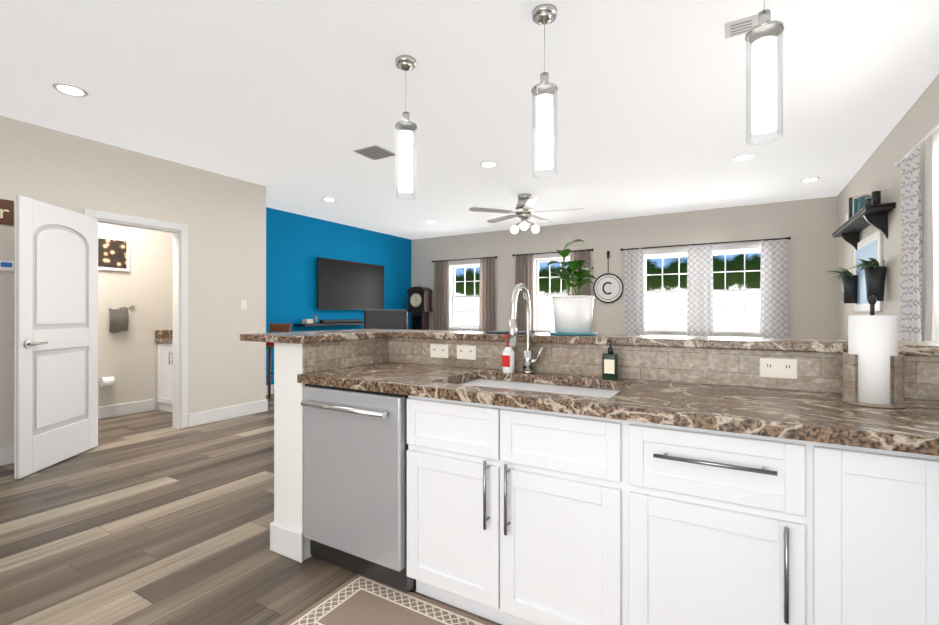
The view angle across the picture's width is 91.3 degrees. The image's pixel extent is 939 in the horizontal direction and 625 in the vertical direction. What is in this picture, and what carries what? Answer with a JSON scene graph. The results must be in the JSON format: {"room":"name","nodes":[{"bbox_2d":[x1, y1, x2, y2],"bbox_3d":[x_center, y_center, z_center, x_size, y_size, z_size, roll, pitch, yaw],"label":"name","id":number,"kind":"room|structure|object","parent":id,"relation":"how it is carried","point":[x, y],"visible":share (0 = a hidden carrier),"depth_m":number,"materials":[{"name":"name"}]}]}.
{"room":"kitchen","nodes":[
{"label":"kitchen","id":0,"kind":"room"},
{"bbox_2d":[0,116,256,447],"bbox_3d":[-4.082,-0.172,3.011,0.120,2.740,5.850,0,0,31],"label":"wall","id":1,"kind":"structure","parent":0,"point":[216,213],"depth_m":4.77,"materials":[{"name":"beige paint"}]},
{"bbox_2d":[0,199,13,225],"bbox_3d":[-3.841,-0.789,3.280,0.020,0.195,0.856,0,0,31],"label":"gather sign","id":2,"kind":"object","parent":1,"relation":"attached to","point":[6,212],"visible":1,"depth_m":3.61,"materials":[{"name":"brown wood"}]},
{"bbox_2d":[0,260,13,270],"bbox_3d":[-3.645,-0.366,3.610,0.022,0.080,0.095,0,0,31],"label":"thermostat","id":3,"kind":"object","parent":1,"relation":"attached to","point":[6,265],"visible":1,"depth_m":3.61,"materials":[{"name":"white paint"}]},
{"bbox_2d":[0,446,13,465],"bbox_3d":[-4.415,1.127,2.310,0.016,0.140,4.005,0,0,31],"label":"baseboard","id":4,"kind":"structure","parent":1,"relation":"attached to","point":[6,453],"depth_m":3.61,"materials":[{"name":"white"}]},
{"bbox_2d":[12,195,97,478],"bbox_3d":[-3.281,0.176,3.692,0.545,2.030,0.676,0,0,31],"label":"bathroom door","id":5,"kind":"structure","parent":1,"relation":"in","point":[55,343],"depth_m":3.60,"materials":[{"name":"white wood"}]},
{"bbox_2d":[84,209,187,428],"bbox_3d":[-3.229,0.142,4.456,0.160,2.115,0.885,0,0,31],"label":"door frame","id":6,"kind":"structure","parent":1,"relation":"attached to","point":[133,221],"depth_m":4.75,"materials":[{"name":"white wood"}]},
{"bbox_2d":[188,400,265,426],"bbox_3d":[-2.717,1.131,5.189,0.016,0.140,0.890,0,0,31],"label":"baseboard","id":7,"kind":"structure","parent":1,"relation":"attached to","point":[194,419],"depth_m":5.15,"materials":[{"name":"white wood"}]},
{"bbox_2d":[241,300,246,309],"bbox_3d":[-2.628,-0.091,5.347,0.009,0.115,0.070,0,0,31],"label":"switch plate","id":8,"kind":"object","parent":1,"relation":"attached to","point":[243,304],"visible":1,"depth_m":5.34,"materials":[{"name":"white plastic"}]},
{"bbox_2d":[98,223,172,409],"bbox_3d":[-4.367,-0.169,4.979,0.150,2.740,2.750,0,0,31],"label":"wall","id":9,"kind":"structure","parent":0,"point":[128,360],"depth_m":5.49,"materials":[{"name":"beige paint"}]},
{"bbox_2d":[99,376,114,386],"bbox_3d":[-4.082,0.781,5.183,0.129,0.110,0.172,0,0,31],"label":"toilet paper holder","id":10,"kind":"object","parent":9,"relation":"attached to","point":[106,381],"visible":0.96,"depth_m":5.14,"materials":[{"name":"white paper"}]},
{"bbox_2d":[98,235,129,271],"bbox_3d":[-4.099,-0.674,5.258,0.026,0.390,0.360,0,0,31],"label":"picture","id":11,"kind":"object","parent":9,"relation":"attached to","point":[113,253],"visible":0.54,"depth_m":5.26,"materials":[{"name":"brown paper"}]},
{"bbox_2d":[109,306,134,332],"bbox_3d":[-4.018,0.075,5.329,0.069,0.319,0.273,0,0,23],"label":"towel","id":12,"kind":"object","parent":9,"relation":"attached to","point":[119,319],"visible":0.98,"depth_m":5.28,"materials":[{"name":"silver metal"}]},
{"bbox_2d":[98,399,153,419],"bbox_3d":[-4.404,1.130,4.750,0.016,0.140,2.080,0,0,31],"label":"baseboard","id":13,"kind":"structure","parent":9,"relation":"attached to","point":[109,411],"depth_m":5.37,"materials":[{"name":"white wood"}]},
{"bbox_2d":[0,394,501,624],"bbox_3d":[-0.819,1.249,3.639,7.620,0.100,10.250,0,0,31],"label":"floor","id":14,"kind":"structure","parent":0,"point":[154,517],"depth_m":2.46,"materials":[{"name":"brown wood"}]},
{"bbox_2d":[155,330,172,411],"bbox_3d":[-3.392,0.712,5.672,0.816,0.980,0.553,0,0,31],"label":"bathroom vanity","id":15,"kind":"object","parent":14,"relation":"on","point":[165,377],"visible":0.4,"depth_m":5.60,"materials":[{"name":"white wood"}]},
{"bbox_2d":[266,323,290,398],"bbox_3d":[-2.668,0.672,6.234,0.374,1.062,0.374,0,0,11],"label":"bar stool","id":16,"kind":"object","parent":14,"relation":"on","point":[279,327],"visible":0.25,"depth_m":6.39,"materials":[{"name":"brown wood"}]},
{"bbox_2d":[274,343,407,374],"bbox_3d":[-0.705,0.673,2.600,0.226,1.049,0.775,0,0,31],"label":"half wall","id":17,"kind":"structure","parent":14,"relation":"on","point":[289,358],"depth_m":2.31,"materials":[{"name":"white paint"}]},
{"bbox_2d":[240,329,938,378],"bbox_3d":[0.492,0.129,1.951,3.336,0.035,0.970,0,0,31],"label":"countertop","id":18,"kind":"structure","parent":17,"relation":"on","point":[920,357],"depth_m":2.03,"materials":[{"name":"brown stone"}]},
{"bbox_2d":[502,335,514,372],"bbox_3d":[0.188,0.201,2.237,0.060,0.184,0.075,0,0,31],"label":"soap bottle","id":19,"kind":"object","parent":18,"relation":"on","point":[508,360],"visible":0.81,"depth_m":2.22,"materials":[{"name":"white plastic"}]},
{"bbox_2d":[485,330,534,333],"bbox_3d":[0.216,0.105,2.444,0.220,0.011,0.160,0,0,31],"label":"tray","id":20,"kind":"object","parent":18,"relation":"on","point":[503,332],"visible":0.81,"depth_m":2.41,"materials":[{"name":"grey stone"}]},
{"bbox_2d":[547,239,597,335],"bbox_3d":[0.516,-0.127,2.327,0.274,0.476,0.283,0,0,31],"label":"potted plant","id":21,"kind":"object","parent":18,"relation":"on","point":[573,313],"visible":1,"depth_m":2.24,"materials":[{"name":"green"}]},
{"bbox_2d":[602,339,618,380],"bbox_3d":[0.606,0.204,1.982,0.064,0.176,0.060,0,0,31],"label":"soap bottle","id":22,"kind":"object","parent":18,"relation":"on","point":[610,364],"visible":1,"depth_m":1.97,"materials":[{"name":"green glass"}]},
{"bbox_2d":[841,295,905,407],"bbox_3d":[1.292,0.118,1.473,0.156,0.346,0.156,0,0,31],"label":"paper towel holder","id":23,"kind":"object","parent":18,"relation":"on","point":[873,367],"visible":0.98,"depth_m":1.43,"materials":[{"name":"paper"}]},
{"bbox_2d":[302,337,938,399],"bbox_3d":[-0.098,0.084,0.536,2.916,0.412,3.434,0,0,31],"label":"backsplash","id":24,"kind":"structure","parent":17,"relation":"attached to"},
{"bbox_2d":[364,310,407,329],"bbox_3d":[-0.955,0.584,5.466,0.689,1.235,0.702,0,0,31],"label":"armchair","id":25,"kind":"object","parent":14,"relation":"on","point":[385,319],"visible":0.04,"depth_m":5.19,"materials":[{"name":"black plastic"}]},
{"bbox_2d":[284,574,494,624],"bbox_3d":[0.075,1.190,1.513,1.580,0.008,0.425,0,0,31],"label":"kitchen rug","id":26,"kind":"object","parent":14,"relation":"on","point":[358,599],"visible":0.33,"depth_m":1.83,"materials":[{"name":"beige fabric"}]},
{"bbox_2d":[407,284,432,329],"bbox_3d":[-0.990,0.317,9.158,0.460,1.780,0.300,0,0,31],"label":"grandfather clock","id":27,"kind":"object","parent":14,"relation":"on","point":[419,303],"visible":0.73,"depth_m":9.06,"materials":[{"name":"brown wood"}]},
{"bbox_2d":[270,363,938,624],"bbox_3d":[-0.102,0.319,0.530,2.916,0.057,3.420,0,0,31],"label":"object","id":28,"kind":"structure","parent":14,"relation":"on","point":[519,497],"depth_m":1.51,"materials":[{"name":"white wood"}]},
{"bbox_2d":[300,384,415,591],"bbox_3d":[-0.391,0.764,2.295,0.595,0.856,0.698,0,0,31],"label":"dishwasher","id":29,"kind":"object","parent":28,"relation":"in","point":[355,446],"depth_m":2.02,"materials":[{"name":"silver metal"}]},
{"bbox_2d":[257,184,265,400],"bbox_3d":[-3.108,-0.168,5.903,1.380,2.740,0.120,0,0,31],"label":"wall","id":30,"kind":"structure","parent":0,"point":[261,288],"depth_m":5.55,"materials":[{"name":"beige paint"}]},
{"bbox_2d":[266,207,410,384],"bbox_3d":[-2.334,-0.165,7.913,0.150,2.740,4.130,0,0,31],"label":"wall","id":31,"kind":"structure","parent":0,"point":[297,245],"depth_m":7.42,"materials":[{"name":"blue paint"}]},
{"bbox_2d":[266,384,273,394],"bbox_3d":[-2.266,1.135,7.860,0.020,0.140,4.110,0,0,31],"label":"baseboard","id":32,"kind":"structure","parent":31,"relation":"attached to","point":[272,386],"depth_m":6.75,"materials":[{"name":"white wood"}]},
{"bbox_2d":[294,257,383,326],"bbox_3d":[-2.101,-0.340,7.904,0.259,1.110,2.010,0,0,31],"label":"tv","id":33,"kind":"object","parent":31,"relation":"attached to","point":[345,285],"visible":0.94,"depth_m":7.94,"materials":[{"name":"black plastic"}]},
{"bbox_2d":[0,0,938,239],"bbox_3d":[-0.819,-1.591,3.644,7.620,0.100,10.250,0,0,31],"label":"ceiling","id":34,"kind":"structure","parent":0,"point":[291,105],"depth_m":3.25,"materials":[{"name":"white paint"}]},
{"bbox_2d":[52,83,87,96],"bbox_3d":[-2.763,-1.540,3.182,0.190,0.008,0.190,0,0,31],"label":"recessed light","id":35,"kind":"object","parent":34,"relation":"in","point":[68,89],"visible":1,"depth_m":3.18,"materials":[{"name":"white paint"}]},
{"bbox_2d":[322,198,335,200],"bbox_3d":[-1.910,-1.535,6.243,0.190,0.008,0.190,0,0,31],"label":"recessed light","id":36,"kind":"object","parent":34,"relation":"in","point":[328,199],"visible":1,"depth_m":6.22,"materials":[{"name":"white paint"}]},
{"bbox_2d":[353,145,396,159],"bbox_3d":[-0.906,-1.536,4.421,0.300,0.012,0.300,0,0,31],"label":"ceiling vent","id":37,"kind":"object","parent":34,"relation":"in","point":[375,152],"visible":0.98,"depth_m":4.40,"materials":[{"name":"grey metal"}]},
{"bbox_2d":[395,55,416,199],"bbox_3d":[-0.390,-1.124,2.815,0.136,0.842,0.136,0,0,31],"label":"pendant light","id":38,"kind":"object","parent":34,"relation":"hanging from","point":[406,127],"visible":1,"depth_m":2.78,"materials":[{"name":"white glass"}]},
{"bbox_2d":[480,161,497,166],"bbox_3d":[0.202,-1.538,4.765,0.190,0.008,0.190,0,0,31],"label":"recessed light","id":39,"kind":"object","parent":34,"relation":"in","point":[488,164],"visible":1,"depth_m":4.76,"materials":[{"name":"white paint"}]},
{"bbox_2d":[469,193,584,233],"bbox_3d":[0.769,-1.294,6.055,1.459,0.492,1.435,0,0,31],"label":"ceiling fan","id":40,"kind":"object","parent":34,"relation":"hanging from","point":[524,212],"visible":1,"depth_m":5.94,"materials":[{"name":"silver metal"}]},
{"bbox_2d":[531,4,557,178],"bbox_3d":[0.385,-1.124,2.358,0.136,0.842,0.136,0,0,31],"label":"pendant light","id":41,"kind":"object","parent":34,"relation":"hanging from","point":[544,90],"visible":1,"depth_m":2.32,"materials":[{"name":"white glass"}]},
{"bbox_2d":[725,14,757,38],"bbox_3d":[1.465,-1.539,2.477,0.150,0.012,0.150,0,0,31],"label":"ceiling vent","id":42,"kind":"object","parent":34,"relation":"in","point":[739,27],"visible":0.92,"depth_m":2.46,"materials":[{"name":"grey metal"}]},
{"bbox_2d":[732,154,753,160],"bbox_3d":[2.716,-1.538,4.559,0.190,0.008,0.190,0,0,31],"label":"recessed light","id":43,"kind":"object","parent":34,"relation":"in","point":[743,157],"visible":1,"depth_m":4.54,"materials":[{"name":"white paint"}]},
{"bbox_2d":[745,0,783,145],"bbox_3d":[1.203,-1.125,1.875,0.136,0.842,0.136,0,0,31],"label":"pendant light","id":44,"kind":"object","parent":34,"relation":"hanging from","point":[761,37],"visible":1,"depth_m":1.84,"materials":[{"name":"white glass"}]},
{"bbox_2d":[800,177,819,181],"bbox_3d":[3.939,-1.537,5.313,0.190,0.008,0.190,0,0,31],"label":"recessed light","id":45,"kind":"object","parent":34,"relation":"in","point":[810,179],"visible":1,"depth_m":5.29,"materials":[{"name":"white paint"}]},
{"bbox_2d":[411,196,836,338],"bbox_3d":[1.858,-0.165,7.925,7.360,2.740,0.150,0,0,31],"label":"wall","id":46,"kind":"structure","parent":0,"point":[808,227],"depth_m":7.09,"materials":[{"name":"beige paint"}]},
{"bbox_2d":[448,259,479,330],"bbox_3d":[-0.029,-0.301,9.017,0.970,1.435,0.186,0,0,31],"label":"window","id":47,"kind":"structure","parent":46,"relation":"in","point":[452,265],"depth_m":9.12,"materials":[{"name":"white wood"}]},
{"bbox_2d":[432,256,496,330],"bbox_3d":[-0.105,-0.062,8.926,1.482,1.977,0.120,0,0,31],"label":"curtain","id":48,"kind":"object","parent":46,"relation":"attached to","point":[487,301],"visible":0.75,"depth_m":8.71,"materials":[{"name":"grey fabric"}]},
{"bbox_2d":[533,253,569,332],"bbox_3d":[1.496,-0.312,8.118,0.930,1.455,0.186,0,0,31],"label":"window","id":49,"kind":"structure","parent":46,"relation":"in","point":[538,258],"depth_m":8.22,"materials":[{"name":"white wood"}]},
{"bbox_2d":[512,249,593,330],"bbox_3d":[1.437,-0.068,8.017,1.482,1.987,0.120,0,0,31],"label":"curtain","id":50,"kind":"object","parent":46,"relation":"attached to","point":[524,270],"visible":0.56,"depth_m":8.20,"materials":[{"name":"grey fabric"}]},
{"bbox_2d":[593,251,623,302],"bbox_3d":[2.285,-0.585,7.567,0.492,0.861,0.032,0,0,31],"label":"round sign","id":51,"kind":"object","parent":46,"relation":"attached to","point":[608,287],"visible":0.98,"depth_m":7.56,"materials":[{"name":"white paint"}]},
{"bbox_2d":[644,242,760,337],"bbox_3d":[3.507,-0.304,6.932,1.900,1.375,0.186,0,0,31],"label":"window","id":52,"kind":"structure","parent":46,"relation":"in","point":[744,248],"depth_m":6.87,"materials":[{"name":"white wood"}]},
{"bbox_2d":[620,237,790,337],"bbox_3d":[3.418,-0.055,6.848,2.262,1.957,0.120,0,0,31],"label":"curtain","id":53,"kind":"object","parent":46,"relation":"attached to","point":[773,301],"visible":0.77,"depth_m":6.79,"materials":[{"name":"white fabric"}]},
{"bbox_2d":[837,74,938,340],"bbox_3d":[2.360,-0.174,1.679,0.150,2.740,10.100,0,0,31],"label":"wall","id":54,"kind":"structure","parent":0,"point":[918,122],"depth_m":3.92,"materials":[{"name":"beige paint"}]},
{"bbox_2d":[830,230,886,311],"bbox_3d":[3.793,-0.380,4.566,0.312,0.740,1.618,0,0,31],"label":"board","id":55,"kind":"object","parent":54,"relation":"attached to","point":[863,283],"visible":1,"depth_m":4.50,"materials":[{"name":"white paint"}]},
{"bbox_2d":[832,191,895,250],"bbox_3d":[3.834,-0.898,4.526,0.199,0.516,1.640,0,0,31],"label":"shelf","id":56,"kind":"object","parent":54,"relation":"attached to","point":[865,211],"visible":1,"depth_m":4.20,"materials":[{"name":"black painted wood"},{"name":"teal book covers"},{"name":"paper"}]},
{"bbox_2d":[894,124,938,341],"bbox_3d":[2.737,-0.389,2.584,0.119,1.472,1.924,0,0,31],"label":"curtain","id":57,"kind":"object","parent":54,"relation":"attached to","point":[919,297],"visible":0.79,"depth_m":3.02,"materials":[{"name":"white fabric"}]},
{"label":"outside","id":58,"kind":"structure","parent":0,"visible":0},
{"bbox_2d":[455,252,760,327],"bbox_3d":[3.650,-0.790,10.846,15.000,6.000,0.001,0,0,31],"label":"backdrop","id":59,"kind":"structure","parent":58,"point":[734,300],"depth_m":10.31,"materials":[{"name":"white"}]}
]}

